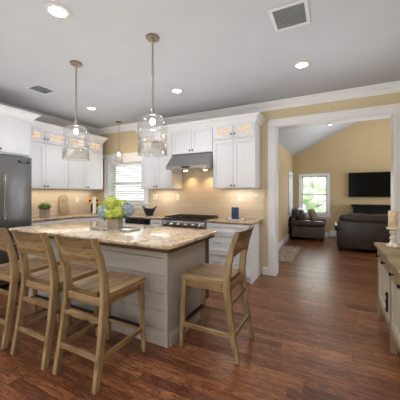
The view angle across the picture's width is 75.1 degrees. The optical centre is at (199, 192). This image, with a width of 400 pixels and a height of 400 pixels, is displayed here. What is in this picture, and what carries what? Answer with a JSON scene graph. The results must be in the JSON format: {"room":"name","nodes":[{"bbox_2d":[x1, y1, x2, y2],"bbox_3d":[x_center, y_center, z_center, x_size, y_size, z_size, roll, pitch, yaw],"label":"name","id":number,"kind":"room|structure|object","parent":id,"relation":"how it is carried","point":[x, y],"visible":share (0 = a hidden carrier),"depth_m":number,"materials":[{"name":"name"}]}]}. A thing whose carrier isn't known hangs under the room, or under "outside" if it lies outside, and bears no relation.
{"room":"kitchen","nodes":[
{"label":"kitchen","id":0,"kind":"room"},
{"bbox_2d":[0,115,30,157],"bbox_3d":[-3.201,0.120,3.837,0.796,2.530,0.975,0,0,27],"label":"upper cabinet","id":1,"kind":"object","parent":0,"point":[15,134],"visible":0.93,"depth_m":3.90,"materials":[{"name":"white paint"}]},
{"bbox_2d":[0,104,39,122],"bbox_3d":[-2.951,-1.183,3.756,0.384,0.125,1.059,0,0,27],"label":"trim","id":2,"kind":"structure","parent":1,"relation":"on","point":[5,110],"depth_m":3.87,"materials":[{"name":"paint"}]},
{"bbox_2d":[36,120,95,134],"bbox_3d":[-4.213,-0.107,2.908,0.150,2.985,7.940,0,0,27],"label":"wall","id":3,"kind":"structure","parent":0,"point":[36,120],"depth_m":5.44,"materials":[{"name":"paint"}]},
{"bbox_2d":[31,128,67,188],"bbox_3d":[-2.942,-0.613,4.774,0.409,1.065,0.900,0,0,27],"label":"upper cabinet","id":4,"kind":"object","parent":3,"relation":"attached to","point":[49,169],"visible":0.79,"depth_m":4.76,"materials":[{"name":"white paint"}]},
{"bbox_2d":[32,189,97,216],"bbox_3d":[-2.894,0.185,5.312,0.008,0.540,2.022,0,0,27],"label":"backsplash","id":5,"kind":"structure","parent":3,"relation":"attached to","point":[51,196],"depth_m":5.35,"materials":[{"name":"tile"}]},
{"bbox_2d":[68,136,102,189],"bbox_3d":[-2.540,-0.613,5.559,0.409,1.065,0.860,0,0,27],"label":"upper cabinet","id":6,"kind":"object","parent":3,"relation":"attached to","point":[83,173],"visible":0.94,"depth_m":5.43,"materials":[{"name":"white paint"}]},
{"bbox_2d":[31,120,107,142],"bbox_3d":[-2.701,-1.183,5.188,0.464,0.125,1.836,0,0,27],"label":"trim","id":7,"kind":"structure","parent":6,"relation":"attached to","point":[35,124],"depth_m":4.99,"materials":[{"name":"paint"}]},
{"bbox_2d":[0,81,399,134],"bbox_3d":[-1.531,-1.442,1.474,5.930,0.115,7.630,0,0,27],"label":"trim","id":8,"kind":"structure","parent":3,"relation":"attached to","point":[390,87],"depth_m":4.47,"materials":[{"name":"paint"}]},
{"bbox_2d":[0,0,399,127],"bbox_3d":[-1.531,-1.550,1.474,6.130,0.100,7.830,0,0,27],"label":"ceiling","id":9,"kind":"structure","parent":0,"point":[222,54],"depth_m":2.78,"materials":[{"name":"paint"}]},
{"bbox_2d":[25,83,57,94],"bbox_3d":[-2.286,-1.492,3.753,0.290,0.017,0.300,0,0,27],"label":"ceiling vent","id":10,"kind":"object","parent":9,"relation":"in","point":[37,87],"visible":1,"depth_m":3.74,"materials":[{"name":"white metal"}]},
{"bbox_2d":[43,2,71,19],"bbox_3d":[-1.172,-1.495,2.144,0.212,0.010,0.212,0,0,27],"label":"recessed light","id":11,"kind":"object","parent":9,"relation":"in","point":[55,10],"visible":1,"depth_m":2.13,"materials":[{"name":"white glass"}]},
{"bbox_2d":[62,60,89,160],"bbox_3d":[-1.430,-0.941,3.001,0.292,1.118,0.292,0,0,27],"label":"pendant light","id":12,"kind":"object","parent":9,"relation":"hanging from","point":[76,64],"visible":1,"depth_m":2.99,"materials":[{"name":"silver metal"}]},
{"bbox_2d":[73,120,78,128],"bbox_3d":[-1.430,-0.789,3.001,0.060,0.098,0.060,0,0,27],"label":"socket","id":13,"kind":"object","parent":12,"relation":"attached to","point":[75,124],"depth_m":2.98,"materials":[{"name":"silver metal"}]},
{"bbox_2d":[85,106,97,109],"bbox_3d":[-1.916,-1.495,4.598,0.206,0.010,0.206,0,0,27],"label":"recessed light","id":14,"kind":"object","parent":9,"relation":"in","point":[87,107],"visible":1,"depth_m":4.59,"materials":[{"name":"white glass"}]},
{"bbox_2d":[114,121,122,160],"bbox_3d":[-1.711,-1.071,5.481,0.186,0.858,0.186,0,0,27],"label":"pendant light","id":15,"kind":"object","parent":9,"relation":"hanging from","point":[118,122],"visible":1,"depth_m":5.46,"materials":[{"name":"white glass"}]},
{"bbox_2d":[137,33,166,142],"bbox_3d":[-0.456,-0.931,2.502,0.286,1.138,0.286,0,0,27],"label":"pendant light","id":16,"kind":"object","parent":9,"relation":"hanging from","point":[153,38],"visible":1,"depth_m":2.49,"materials":[{"name":"silver metal"}]},
{"bbox_2d":[149,108,155,117],"bbox_3d":[-0.456,-0.764,2.502,0.060,0.098,0.060,0,0,27],"label":"socket","id":17,"kind":"object","parent":16,"relation":"attached to","point":[152,110],"depth_m":2.49,"materials":[{"name":"silver metal"}]},
{"bbox_2d":[170,88,183,93],"bbox_3d":[-0.340,-1.495,3.814,0.206,0.010,0.206,0,0,27],"label":"recessed light","id":18,"kind":"object","parent":9,"relation":"in","point":[173,90],"visible":1,"depth_m":3.79,"materials":[{"name":"white glass"}]},
{"bbox_2d":[268,0,310,31],"bbox_3d":[0.763,-1.492,2.204,0.300,0.017,0.320,0,0,27],"label":"ceiling vent","id":19,"kind":"object","parent":9,"relation":"in","point":[294,14],"visible":1,"depth_m":2.19,"materials":[{"name":"white metal"}]},
{"bbox_2d":[293,60,310,68],"bbox_3d":[1.191,-1.495,3.041,0.206,0.010,0.206,0,0,27],"label":"recessed light","id":20,"kind":"object","parent":9,"relation":"in","point":[303,64],"visible":1,"depth_m":3.03,"materials":[{"name":"white glass"}]},
{"bbox_2d":[0,236,399,399],"bbox_3d":[1.167,1.435,2.829,9.900,0.100,12.700,0,0,27],"label":"floor","id":21,"kind":"structure","parent":0,"point":[319,334],"depth_m":2.24,"materials":[{"name":"brown wood"}]},
{"bbox_2d":[0,154,31,288],"bbox_3d":[-3.148,0.407,3.808,0.886,1.915,0.905,0,0,27],"label":"refrigerator","id":22,"kind":"object","parent":21,"relation":"on","point":[15,171],"visible":0.76,"depth_m":3.81,"materials":[{"name":"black metal"}]},
{"bbox_2d":[0,228,60,349],"bbox_3d":[-1.820,0.850,2.635,0.464,1.070,0.587,0,0,27],"label":"bar stool","id":23,"kind":"object","parent":21,"relation":"on","point":[10,272],"visible":0.7,"depth_m":2.39,"materials":[{"name":"brown wood"}]},
{"bbox_2d":[10,229,98,369],"bbox_3d":[-1.302,0.850,2.369,0.464,1.070,0.587,0,0,27],"label":"bar stool","id":24,"kind":"object","parent":21,"relation":"on","point":[50,280],"visible":0.84,"depth_m":2.21,"materials":[{"name":"brown wood"}]},
{"bbox_2d":[32,218,77,225],"bbox_3d":[-2.830,0.934,4.742,0.622,0.902,0.960,0,0,27],"label":"base cabinet","id":25,"kind":"object","parent":21,"relation":"on","point":[72,219],"visible":0.15,"depth_m":4.62,"materials":[{"name":"white paint"}]},
{"bbox_2d":[78,217,106,221],"bbox_3d":[-2.218,0.934,5.535,0.988,0.902,1.005,0,0,27],"label":"base cabinet","id":26,"kind":"object","parent":21,"relation":"on","point":[96,219],"visible":0.15,"depth_m":5.14,"materials":[{"name":"white paint"}]},
{"bbox_2d":[32,212,168,221],"bbox_3d":[-1.866,0.464,4.814,2.276,0.038,1.971,0,0,27],"label":"countertop","id":27,"kind":"structure","parent":26,"relation":"on","point":[76,215],"depth_m":4.92,"materials":[{"name":"brown stone"}]},
{"bbox_2d":[39,209,49,217],"bbox_3d":[-2.865,0.372,4.801,0.150,0.145,0.155,0,0,-43],"label":"pot","id":28,"kind":"object","parent":27,"relation":"on","point":[42,212],"depth_m":4.74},
{"bbox_2d":[38,202,51,217],"bbox_3d":[-2.867,0.309,4.803,0.228,0.273,0.227,0,0,-43],"label":"boxwood","id":29,"kind":"object","parent":27,"relation":"on","point":[44,209],"visible":0.99,"depth_m":4.74,"materials":[{"name":"green plant"}]},
{"bbox_2d":[59,194,69,214],"bbox_3d":[-2.821,0.232,5.398,0.057,0.418,0.220,0,0,27],"label":"serving board","id":30,"kind":"object","parent":27,"relation":"on","point":[63,199],"visible":1,"depth_m":5.39,"materials":[{"name":"brown wood"}]},
{"bbox_2d":[87,198,99,212],"bbox_3d":[-2.351,0.268,5.746,0.251,0.354,0.189,0,0,-35],"label":"sunflower vase","id":31,"kind":"object","parent":27,"relation":"on","point":[89,199],"visible":0.67,"depth_m":5.73,"materials":[{"name":"yellow plant"}]},
{"bbox_2d":[91,194,95,213],"bbox_3d":[-2.247,0.235,5.531,0.150,0.420,0.150,0,0,27],"label":"paper towel holder","id":32,"kind":"object","parent":27,"relation":"on","point":[94,197],"visible":0.9,"depth_m":5.50,"materials":[{"name":"white paper"}]},
{"bbox_2d":[90,225,140,231],"bbox_3d":[-1.061,0.447,3.261,0.580,0.022,0.260,0,0,23],"label":"tray","id":33,"kind":"object","parent":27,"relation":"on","point":[104,228],"visible":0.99,"depth_m":3.19,"materials":[{"name":"silver metal"}]},
{"bbox_2d":[96,195,134,228],"bbox_3d":[-1.075,0.233,3.302,0.489,0.425,0.398,0,0,3],"label":"planter","id":34,"kind":"object","parent":33,"relation":"on","point":[112,207],"visible":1,"depth_m":3.22,"materials":[{"name":"green plant"}]},
{"bbox_2d":[142,206,156,215],"bbox_3d":[-0.999,0.351,5.139,0.316,0.188,0.160,0,0,15],"label":"bowl","id":35,"kind":"object","parent":27,"relation":"on","point":[148,211],"visible":1,"depth_m":5.09,"materials":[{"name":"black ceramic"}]},
{"bbox_2d":[52,234,146,394],"bbox_3d":[-0.802,0.850,2.125,0.464,1.070,0.587,0,0,27],"label":"bar stool","id":36,"kind":"object","parent":21,"relation":"on","point":[105,288],"visible":1,"depth_m":1.99,"materials":[{"name":"brown wood"}]},
{"bbox_2d":[9,221,216,347],"bbox_3d":[-1.140,0.922,3.304,2.540,0.926,1.095,0,0,27],"label":"kitchen island","id":37,"kind":"object","parent":21,"relation":"on","point":[158,254],"visible":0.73,"depth_m":2.54,"materials":[{"name":"white painted wood"},{"name":"granite"}]},
{"bbox_2d":[125,218,150,224],"bbox_3d":[-1.071,0.936,5.157,0.595,0.898,0.624,0,0,27],"label":"dishwasher","id":38,"kind":"object","parent":21,"relation":"on","point":[137,221],"visible":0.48,"depth_m":4.91,"materials":[{"name":"black metal"}]},
{"bbox_2d":[150,219,161,225],"bbox_3d":[-0.668,0.934,4.966,0.285,0.902,0.607,0,0,27],"label":"base cabinet","id":39,"kind":"object","parent":21,"relation":"on","point":[153,222],"visible":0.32,"depth_m":4.73,"materials":[{"name":"white paint"}]},
{"bbox_2d":[162,214,218,228],"bbox_3d":[-0.174,0.899,4.674,0.852,0.972,0.677,0,0,27],"label":"gas range","id":40,"kind":"object","parent":21,"relation":"on","point":[178,220],"visible":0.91,"depth_m":4.46,"materials":[{"name":"silver metal"}]},
{"bbox_2d":[162,217,218,220],"bbox_3d":[-0.159,0.454,4.704,0.852,0.012,0.610,0,0,27],"label":"cooktop","id":41,"kind":"object","parent":40,"relation":"in","point":[168,218],"depth_m":4.49,"materials":[{"name":"black metal"}]},
{"bbox_2d":[179,226,253,364],"bbox_3d":[0.175,0.850,2.415,0.587,1.070,0.464,0,0,27],"label":"bar stool","id":42,"kind":"object","parent":21,"relation":"on","point":[214,277],"visible":1,"depth_m":2.32,"materials":[{"name":"brown wood"}]},
{"bbox_2d":[207,222,260,283],"bbox_3d":[0.561,0.934,4.337,0.752,0.902,0.607,0,0,27],"label":"base cabinet","id":43,"kind":"object","parent":21,"relation":"on","point":[219,245],"visible":0.64,"depth_m":4.14,"materials":[{"name":"white paint"}]},
{"bbox_2d":[206,217,262,224],"bbox_3d":[0.584,0.464,4.338,0.793,0.038,0.586,0,0,27],"label":"countertop","id":44,"kind":"structure","parent":43,"relation":"on","point":[216,220],"depth_m":4.16,"materials":[{"name":"brown stone"}]},
{"bbox_2d":[222,218,245,220],"bbox_3d":[0.568,0.435,4.315,0.360,0.020,0.180,0,0,27],"label":"tray","id":45,"kind":"object","parent":44,"relation":"on","point":[239,219],"visible":0.97,"depth_m":4.25,"materials":[{"name":"ceramic"}]},
{"bbox_2d":[231,207,238,218],"bbox_3d":[0.586,0.330,4.328,0.124,0.205,0.123,0,0,27],"label":"candle","id":46,"kind":"object","parent":45,"relation":"on","point":[234,210],"visible":0.96,"depth_m":4.28,"materials":[{"name":"wax"}]},
{"bbox_2d":[278,246,300,261],"bbox_3d":[2.002,1.380,5.997,0.440,0.010,1.600,0,0,27],"label":"area rug","id":47,"kind":"object","parent":21,"relation":"on","point":[285,253],"visible":0.76,"depth_m":5.91,"materials":[{"name":"beige fabric"}]},
{"bbox_2d":[290,207,325,241],"bbox_3d":[3.326,0.920,7.959,0.950,0.930,1.080,0,0,27],"label":"leather armchair","id":48,"kind":"object","parent":21,"relation":"on","point":[301,226],"visible":0.97,"depth_m":7.57,"materials":[{"name":"brown leather"}]},
{"bbox_2d":[296,208,305,219],"bbox_3d":[3.116,0.725,8.066,0.280,0.480,0.720,0,0,27],"label":"cushion","id":49,"kind":"object","parent":48,"relation":"on","point":[302,212],"depth_m":7.74,"materials":[{"name":"brown leather"}]},
{"bbox_2d":[308,209,317,220],"bbox_3d":[3.364,0.650,7.759,0.194,0.352,0.420,0,0,43],"label":"throw pillow","id":50,"kind":"object","parent":48,"relation":"on","point":[312,214],"visible":1,"depth_m":7.64,"materials":[{"name":"beige fabric"}]},
{"bbox_2d":[334,213,390,250],"bbox_3d":[4.378,0.935,6.185,2.100,0.900,0.980,0,0,27],"label":"leather sofa","id":51,"kind":"object","parent":21,"relation":"on","point":[353,230],"visible":0.9,"depth_m":5.99,"materials":[{"name":"brown leather"}]},
{"bbox_2d":[351,204,390,213],"bbox_3d":[5.126,0.863,7.492,1.320,1.045,0.380,0,0,27],"label":"fireplace","id":52,"kind":"object","parent":21,"relation":"on","point":[357,208],"visible":0.34,"depth_m":7.45,"materials":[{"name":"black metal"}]},
{"bbox_2d":[374,242,399,353],"bbox_3d":[1.695,0.972,1.874,0.504,0.827,2.220,0,0,27],"label":"sideboard","id":53,"kind":"object","parent":21,"relation":"on","point":[388,258],"visible":1,"depth_m":2.32,"materials":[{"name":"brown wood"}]},
{"bbox_2d":[386,227,399,247],"bbox_3d":[2.006,0.459,2.703,0.120,0.198,0.120,0,0,27],"label":"candle holder","id":54,"kind":"object","parent":53,"relation":"on","point":[392,243],"visible":0.97,"depth_m":2.68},
{"bbox_2d":[388,211,397,227],"bbox_3d":[2.006,0.273,2.703,0.084,0.188,0.083,0,0,27],"label":"pillar candle","id":55,"kind":"object","parent":54,"relation":"on","point":[392,215],"visible":0.93,"depth_m":2.67,"materials":[{"name":"beige wax"}]},
{"bbox_2d":[98,92,399,273],"bbox_3d":[1.932,-0.765,4.105,9.700,4.300,0.210,0,0,27],"label":"wall","id":56,"kind":"structure","parent":0,"point":[127,141],"depth_m":4.40,"materials":[{"name":"paint"}]},
{"bbox_2d":[103,152,149,207],"bbox_3d":[-1.622,-0.280,5.896,1.360,1.210,0.260,0,0,27],"label":"window","id":57,"kind":"structure","parent":56,"relation":"in","point":[134,157],"depth_m":5.94,"materials":[{"name":"paint"}]},
{"bbox_2d":[110,162,143,202],"bbox_3d":[-1.639,-0.230,5.863,1.008,0.882,0.049,0,0,27],"label":"window blind","id":58,"kind":"object","parent":57,"relation":"attached to","point":[136,163],"visible":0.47,"depth_m":5.86,"materials":[{"name":"white plastic"}]},
{"bbox_2d":[141,133,181,188],"bbox_3d":[-0.767,-0.613,5.137,0.731,1.065,0.409,0,0,27],"label":"upper cabinet","id":59,"kind":"object","parent":56,"relation":"attached to","point":[156,150],"visible":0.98,"depth_m":4.97,"materials":[{"name":"white paint"}]},
{"bbox_2d":[135,112,265,136],"bbox_3d":[-0.083,-1.183,4.758,2.462,0.125,0.464,0,0,27],"label":"trim","id":60,"kind":"structure","parent":59,"relation":"attached to","point":[257,117],"depth_m":4.45,"materials":[{"name":"paint"}]},
{"bbox_2d":[98,171,264,219],"bbox_3d":[-0.668,-0.130,5.314,3.970,1.170,0.008,0,0,27],"label":"backsplash","id":61,"kind":"structure","parent":56,"relation":"attached to","point":[197,195],"depth_m":4.93,"materials":[{"name":"tile"}]},
{"bbox_2d":[153,194,157,199],"bbox_3d":[-0.935,0.080,5.439,0.115,0.118,0.009,0,0,27],"label":"wall outlet","id":62,"kind":"object","parent":61,"relation":"attached to","point":[155,196],"visible":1,"depth_m":5.44,"materials":[{"name":"white paint"}]},
{"bbox_2d":[172,127,212,154],"bbox_3d":[-0.074,-0.927,4.782,0.821,0.435,0.409,0,0,27],"label":"upper cabinet","id":63,"kind":"object","parent":56,"relation":"attached to","point":[198,140],"visible":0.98,"depth_m":4.62,"materials":[{"name":"white paint"}]},
{"bbox_2d":[166,152,212,171],"bbox_3d":[-0.116,-0.554,4.700,0.815,0.302,0.594,0,0,27],"label":"range hood","id":64,"kind":"object","parent":63,"relation":"attached to","point":[195,162],"visible":0.98,"depth_m":4.51,"materials":[{"name":"silver metal"}]},
{"bbox_2d":[213,122,260,188],"bbox_3d":[0.622,-0.613,4.426,0.738,1.065,0.409,0,0,27],"label":"upper cabinet","id":65,"kind":"object","parent":56,"relation":"attached to","point":[237,147],"visible":1,"depth_m":4.26,"materials":[{"name":"white paint"}]},
{"bbox_2d":[263,266,267,274],"bbox_3d":[1.108,1.317,4.400,0.084,0.135,0.016,0,0,27],"label":"baseboard","id":66,"kind":"structure","parent":56,"relation":"attached to","point":[265,269],"depth_m":4.39,"materials":[{"name":"paint"}]},
{"bbox_2d":[268,103,399,275],"bbox_3d":[2.023,0.079,4.059,1.856,2.613,0.262,0,0,27],"label":"door frame","id":67,"kind":"structure","parent":56,"relation":"in","point":[392,111],"depth_m":4.11,"materials":[{"name":"paint"}]},
{"bbox_2d":[278,143,292,242],"bbox_3d":[2.051,0.025,6.808,0.150,2.720,4.710,0,0,27],"label":"wall","id":68,"kind":"structure","parent":0,"point":[285,158],"depth_m":7.07,"materials":[{"name":"paint"}]},
{"bbox_2d":[288,171,292,219],"bbox_3d":[2.793,0.062,8.203,0.200,1.465,0.960,0,0,27],"label":"window","id":69,"kind":"structure","parent":68,"relation":"in","point":[290,174],"depth_m":8.51,"materials":[{"name":"paint"}]},
{"bbox_2d":[278,232,328,249],"bbox_3d":[2.565,1.315,6.461,1.080,0.140,4.560,0,0,27],"label":"baseboard","id":70,"kind":"structure","parent":68,"relation":"attached to","point":[280,244],"depth_m":7.27,"materials":[{"name":"paint"}]},
{"bbox_2d":[278,121,358,155],"bbox_3d":[4.655,-2.081,5.420,6.050,1.840,4.810,0,0,27],"label":"ceiling","id":71,"kind":"structure","parent":0,"point":[295,141],"depth_m":7.12,"materials":[{"name":"paint"}]},
{"bbox_2d":[293,118,390,236],"bbox_3d":[5.739,-0.783,7.482,5.800,4.336,0.150,0,0,27],"label":"wall","id":72,"kind":"structure","parent":0,"point":[364,146],"depth_m":8.03,"materials":[{"name":"paint"}]},
{"bbox_2d":[299,173,330,217],"bbox_3d":[3.724,0.072,8.485,0.990,1.405,0.200,0,0,27],"label":"window","id":73,"kind":"structure","parent":72,"relation":"in","point":[327,175],"depth_m":8.43,"materials":[{"name":"paint"}]},
{"bbox_2d":[329,231,335,236],"bbox_3d":[4.359,1.275,8.068,0.610,0.180,0.064,0,0,27],"label":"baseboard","id":74,"kind":"structure","parent":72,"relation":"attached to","point":[331,233],"depth_m":8.14,"materials":[{"name":"white paint"}]},
{"bbox_2d":[348,172,390,196],"bbox_3d":[5.170,-0.247,7.645,1.400,0.735,0.077,0,0,27],"label":"television","id":75,"kind":"object","parent":72,"relation":"attached to","point":[362,184],"visible":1,"depth_m":7.68,"materials":[{"name":"plastic"},{"name":"glass"}]},
{"label":"outside","id":76,"kind":"structure","parent":0,"visible":0},
{"bbox_3d":[5.237,1.735,12.429,26.000,0.100,17.100,0,0,27],"label":"lawn","id":77,"kind":"structure","parent":76,"visible":0},
{"bbox_2d":[303,177,325,211],"bbox_3d":[4.895,-0.260,12.834,7.217,4.436,1.974,0,0,27],"label":"hedge","id":78,"kind":"object","parent":77,"relation":"on","point":[310,184],"visible":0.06,"depth_m":11.97,"materials":[{"name":"green plant"}]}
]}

